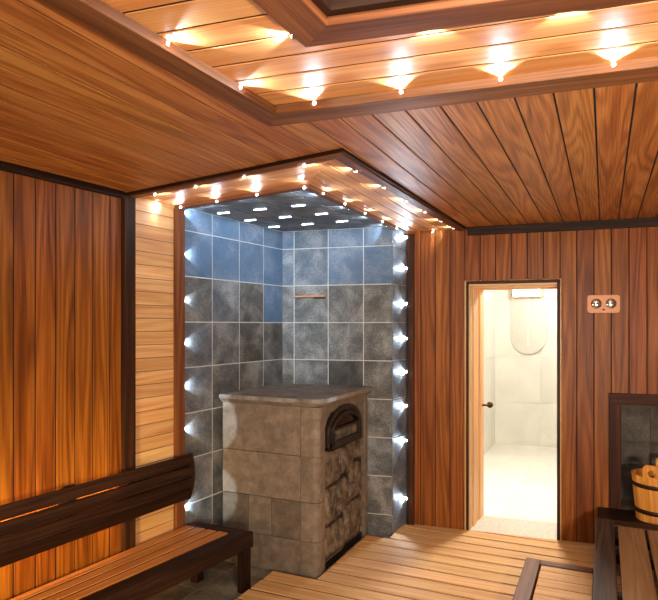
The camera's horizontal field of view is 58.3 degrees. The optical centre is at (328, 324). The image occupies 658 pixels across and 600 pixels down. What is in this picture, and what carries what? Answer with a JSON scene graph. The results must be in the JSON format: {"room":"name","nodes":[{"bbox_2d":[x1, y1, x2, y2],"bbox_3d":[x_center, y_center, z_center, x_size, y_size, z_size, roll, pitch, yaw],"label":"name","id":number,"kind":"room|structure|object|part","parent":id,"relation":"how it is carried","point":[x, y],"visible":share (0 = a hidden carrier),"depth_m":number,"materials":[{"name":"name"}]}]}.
{"room":"spa","nodes":[
{"label":"spa","id":0,"kind":"room"},
{"bbox_2d":[0,170,282,599],"bbox_3d":[-1.651,0.450,2.713,0.024,2.460,5.136,0,0,30],"label":"wall","id":1,"kind":"structure","parent":0,"point":[60,245],"depth_m":3.26,"materials":[{"name":"brown wood"}]},
{"bbox_2d":[0,161,124,197],"bbox_3d":[-2.048,-0.760,1.958,0.030,0.040,3.431,0,0,30],"label":"trim","id":2,"kind":"structure","parent":1,"relation":"attached to","point":[4,166],"depth_m":3.07,"materials":[{"name":"brown wood"}]},
{"bbox_2d":[121,196,135,551],"bbox_3d":[-1.188,0.463,3.486,0.040,2.435,0.085,0,0,30],"label":"trim","id":3,"kind":"structure","parent":1,"relation":"attached to","point":[128,204],"depth_m":3.46,"materials":[{"name":"brown wood"}]},
{"bbox_2d":[136,197,173,545],"bbox_3d":[-1.103,0.450,3.682,0.024,2.460,0.361,0,0,30],"label":"planks","id":4,"kind":"object","parent":1,"relation":"attached to","point":[154,221],"visible":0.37,"depth_m":3.68,"materials":[{"name":"brown wood"}]},
{"bbox_2d":[173,208,184,584],"bbox_3d":[-0.981,0.463,3.852,0.040,2.435,0.075,0,0,30],"label":"trim","id":5,"kind":"structure","parent":1,"relation":"attached to","point":[178,214],"depth_m":3.82,"materials":[{"name":"brown wood"}]},
{"bbox_2d":[174,183,397,229],"bbox_3d":[-0.263,-0.772,4.162,1.063,0.036,1.578,0,0,25],"label":"trim","id":6,"kind":"structure","parent":1,"relation":"attached to","point":[309,187],"depth_m":3.57,"materials":[{"name":"brown wood"}]},
{"bbox_2d":[125,148,466,230],"bbox_3d":[-0.115,-0.773,3.994,1.565,0.034,2.353,0,0,25],"label":"trim","id":7,"kind":"structure","parent":1,"relation":"attached to","point":[340,157],"depth_m":3.09,"materials":[{"name":"brown wood"}]},
{"bbox_2d":[0,0,657,231],"bbox_3d":[0.408,-0.791,2.156,4.581,0.025,5.851,0,0,25],"label":"ceiling","id":8,"kind":"structure","parent":0,"point":[76,103],"depth_m":2.48,"materials":[{"name":"brown wood"}]},
{"bbox_2d":[140,159,452,230],"bbox_3d":[-0.130,-0.786,4.034,1.505,0.024,2.293,0,0,25],"label":"planks","id":9,"kind":"object","parent":8,"relation":"attached to","point":[333,177],"visible":0.73,"depth_m":3.42,"materials":[{"name":"brown wood"}]},
{"bbox_2d":[37,0,657,126],"bbox_3d":[0.254,-0.791,1.014,2.087,0.078,2.252,0,0,25],"label":"trim","id":10,"kind":"structure","parent":8,"relation":"attached to","point":[97,16],"depth_m":1.84,"materials":[{"name":"brown wood"}]},
{"bbox_2d":[101,0,657,104],"bbox_3d":[0.239,-0.795,1.009,2.080,0.028,2.231,0,0,25],"label":"planks","id":11,"kind":"object","parent":8,"relation":"attached to","point":[239,39],"visible":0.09,"depth_m":1.67,"materials":[{"name":"brown wood"}]},
{"bbox_2d":[282,227,406,536],"bbox_3d":[0.093,0.450,4.809,1.087,2.460,0.237,0,0,4],"label":"wall","id":12,"kind":"structure","parent":0,"point":[355,335],"depth_m":4.76,"materials":[{"name":"tile"}]},
{"bbox_2d":[293,295,325,298],"bbox_3d":[-0.161,-0.229,4.839,0.270,0.026,0.035,0,0,16],"label":"wall bracket","id":13,"kind":"object","parent":12,"relation":"attached to","point":[313,296],"visible":1,"depth_m":4.81,"materials":[{"name":"orange wood"}]},
{"bbox_2d":[146,443,556,599],"bbox_3d":[1.156,1.689,3.819,4.833,0.082,9.700,0,0,25],"label":"floor","id":14,"kind":"structure","parent":0,"point":[520,481],"depth_m":5.64,"materials":[{"name":"tile"}]},
{"bbox_2d":[0,453,252,599],"bbox_3d":[-1.369,1.259,2.791,0.493,0.842,2.552,0,0,32],"label":"bench","id":15,"kind":"object","parent":14,"relation":"on","point":[145,570],"visible":1,"depth_m":3.21,"materials":[{"name":"brown wood"}]},
{"bbox_3d":[-1.502,0.990,2.810,0.059,0.295,2.443,0,0,30],"label":"backrest","id":16,"kind":"part","parent":15,"relation":"part of","materials":[{"name":"brown wood"}]},
{"bbox_3d":[-1.196,1.355,2.701,0.104,0.100,2.518,0,0,32],"label":"rail","id":17,"kind":"part","parent":15,"relation":"part of","materials":[{"name":"brown wood"}]},
{"bbox_3d":[-0.866,1.542,3.874,0.055,0.275,0.070,0,0,25],"label":"leg","id":18,"kind":"part","parent":15,"relation":"part of","materials":[{"name":"brown wood"}]},
{"bbox_3d":[-0.755,1.355,3.820,0.362,0.099,0.085,0,0,25],"label":"rail","id":19,"kind":"part","parent":15,"relation":"part of","materials":[{"name":"brown wood"}]},
{"bbox_3d":[-0.534,1.542,3.719,0.055,0.275,0.070,0,0,25],"label":"leg","id":20,"kind":"part","parent":15,"relation":"part of","materials":[{"name":"brown wood"}]},
{"bbox_2d":[219,383,372,578],"bbox_3d":[-0.214,1.083,4.422,0.809,1.193,0.945,0,0,25],"label":"stove","id":21,"kind":"object","parent":14,"relation":"on","point":[295,456],"visible":0.99,"depth_m":4.06,"materials":[{"name":"stone"}]},
{"bbox_3d":[0.099,0.718,4.263,0.076,0.296,0.629,0,0,25],"label":"stove door","id":22,"kind":"part","parent":21,"relation":"part of","materials":[{"name":"metal"}]},
{"bbox_3d":[0.100,0.763,4.262,0.069,0.093,0.490,0,0,25],"label":"door plate","id":23,"kind":"part","parent":21,"relation":"part of","materials":[{"name":"stone"}]},
{"bbox_2d":[235,523,657,599],"bbox_3d":[0.945,1.660,2.973,3.200,0.040,3.788,0,0,25],"label":"duckboard","id":24,"kind":"object","parent":14,"relation":"on","point":[417,562],"visible":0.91,"depth_m":3.97,"materials":[{"name":"brown wood"}]},
{"bbox_2d":[512,558,592,599],"bbox_3d":[1.091,1.590,2.967,0.406,0.100,1.900,0,0,25],"label":"step","id":25,"kind":"structure","parent":24,"relation":"on","point":[555,581],"depth_m":3.54,"materials":[{"name":"brown wood"}]},
{"bbox_3d":[0.949,1.567,3.033,0.092,0.055,1.900,0,0,25],"label":"rail","id":26,"kind":"part","parent":25,"relation":"part of","materials":[{"name":"brown wood"}]},
{"bbox_3d":[1.518,1.568,3.774,0.314,0.054,0.075,0,0,25],"label":"rail","id":27,"kind":"part","parent":25,"relation":"part of","materials":[{"name":"brown wood"}]},
{"bbox_2d":[592,518,657,599],"bbox_3d":[1.610,1.485,2.272,1.102,0.310,3.480,0,0,25],"label":"bench","id":28,"kind":"object","parent":24,"relation":"on","point":[637,581],"visible":1,"depth_m":3.34,"materials":[{"name":"brown wood"}]},
{"bbox_3d":[1.162,1.380,2.482,0.112,0.100,3.480,0,0,25],"label":"rail","id":29,"kind":"part","parent":28,"relation":"part of","materials":[{"name":"brown wood"}]},
{"bbox_3d":[2.320,1.380,3.795,0.878,0.100,0.120,0,0,25],"label":"rail","id":30,"kind":"part","parent":28,"relation":"part of","materials":[{"name":"brown wood"}]},
{"bbox_2d":[597,507,656,569],"bbox_3d":[2.500,1.498,4.051,1.198,0.285,0.467,0,0,25],"label":"hearth ledge","id":31,"kind":"object","parent":24,"relation":"on","point":[606,513],"visible":0.24,"depth_m":4.17,"materials":[{"name":"brown wood"}]},
{"bbox_2d":[631,458,657,524],"bbox_3d":[2.299,1.153,4.114,0.344,0.403,0.364,0,0,25],"label":"bucket","id":32,"kind":"object","parent":31,"relation":"on","point":[644,480],"visible":1,"depth_m":4.03,"materials":[{"name":"brown wood"}]},
{"bbox_2d":[484,290,494,454],"bbox_3d":[1.622,0.440,6.785,0.045,2.500,3.768,0,0,25],"label":"wall","id":33,"kind":"structure","parent":0,"point":[489,295],"depth_m":7.81,"materials":[{"name":"paint"}]},
{"bbox_2d":[495,289,556,446],"bbox_3d":[3.772,0.440,7.733,3.322,2.500,0.030,0,0,19],"label":"wall","id":34,"kind":"structure","parent":0,"point":[525,384],"depth_m":8.09,"materials":[{"name":"tile"}]},
{"bbox_2d":[510,289,546,353],"bbox_3d":[2.702,-0.058,8.018,0.470,0.905,0.118,0,0,25],"label":"mirror","id":35,"kind":"object","parent":34,"relation":"attached to","point":[528,308],"visible":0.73,"depth_m":8.03,"materials":[{"name":"mirror"}]},
{"bbox_2d":[408,227,657,543],"bbox_3d":[2.232,0.449,4.492,3.240,2.462,0.320,0,0,19],"label":"wall","id":36,"kind":"structure","parent":0,"point":[602,354],"depth_m":4.50,"materials":[{"name":"brown wood"}]},
{"bbox_2d":[407,234,414,524],"bbox_3d":[0.672,0.465,4.857,0.060,2.430,0.030,0,0,19],"label":"trim","id":37,"kind":"structure","parent":36,"relation":"attached to","point":[411,237],"depth_m":4.84,"materials":[{"name":"brown wood"}]},
{"bbox_2d":[467,217,657,235],"bbox_3d":[2.406,-0.748,4.269,2.746,0.065,0.030,0,0,19],"label":"trim","id":38,"kind":"structure","parent":36,"relation":"attached to","point":[653,221],"depth_m":4.46,"materials":[{"name":"brown wood"}]},
{"bbox_2d":[587,295,619,312],"bbox_3d":[2.039,-0.156,4.390,0.216,0.128,0.036,0,0,19],"label":"switch plate","id":39,"kind":"object","parent":36,"relation":"attached to","point":[595,303],"visible":1,"depth_m":4.37,"materials":[{"name":"brown wood"}]},
{"bbox_3d":[1.996,-0.159,4.405,0.074,0.074,0.010,0,0,19],"label":"knob","id":40,"kind":"part","parent":39,"relation":"part of","materials":[{"name":"silver metal"}]},
{"bbox_3d":[2.091,-0.159,4.373,0.074,0.074,0.010,0,0,19],"label":"knob","id":41,"kind":"part","parent":39,"relation":"part of","materials":[{"name":"silver metal"}]},
{"bbox_2d":[609,393,657,508],"bbox_3d":[2.597,0.963,4.236,1.076,0.915,0.072,0,0,19],"label":"trim","id":42,"kind":"structure","parent":36,"relation":"attached to","point":[616,400],"depth_m":4.36,"materials":[{"name":"brown wood"}]},
{"bbox_3d":[0.283,-0.915,0.927,1.130,0.024,1.320,0,0,25],"label":"ceiling","id":43,"kind":"structure","parent":0,"visible":0},
{"bbox_2d":[312,0,437,16],"bbox_3d":[0.269,-0.848,0.902,1.035,0.145,1.162,0,0,25],"label":"trim","id":44,"kind":"structure","parent":43,"relation":"attached to","point":[328,7],"depth_m":1.44,"materials":[{"name":"brown wood"}]},
{"bbox_2d":[252,0,657,46],"bbox_3d":[0.268,-0.838,0.913,1.245,0.165,1.381,0,0,25],"label":"trim","id":45,"kind":"structure","parent":43,"relation":"attached to","point":[304,20],"depth_m":1.44,"materials":[{"name":"brown wood"}]},
{"bbox_3d":[2.307,0.440,4.564,3.320,2.500,0.773,0,0,25],"label":"wall","id":46,"kind":"structure","parent":0,"visible":0},
{"bbox_2d":[465,279,561,539],"bbox_3d":[1.534,0.662,4.807,0.798,2.035,0.452,0,0,19],"label":"door","id":47,"kind":"structure","parent":46,"relation":"in","point":[475,519],"depth_m":4.77,"materials":[{"name":"brown wood"}]},
{"bbox_3d":[1.348,0.685,5.056,0.111,0.052,0.055,0,0,19],"label":"handle","id":48,"kind":"part","parent":47,"relation":"part of","materials":[{"name":"brown metal"}]}
]}

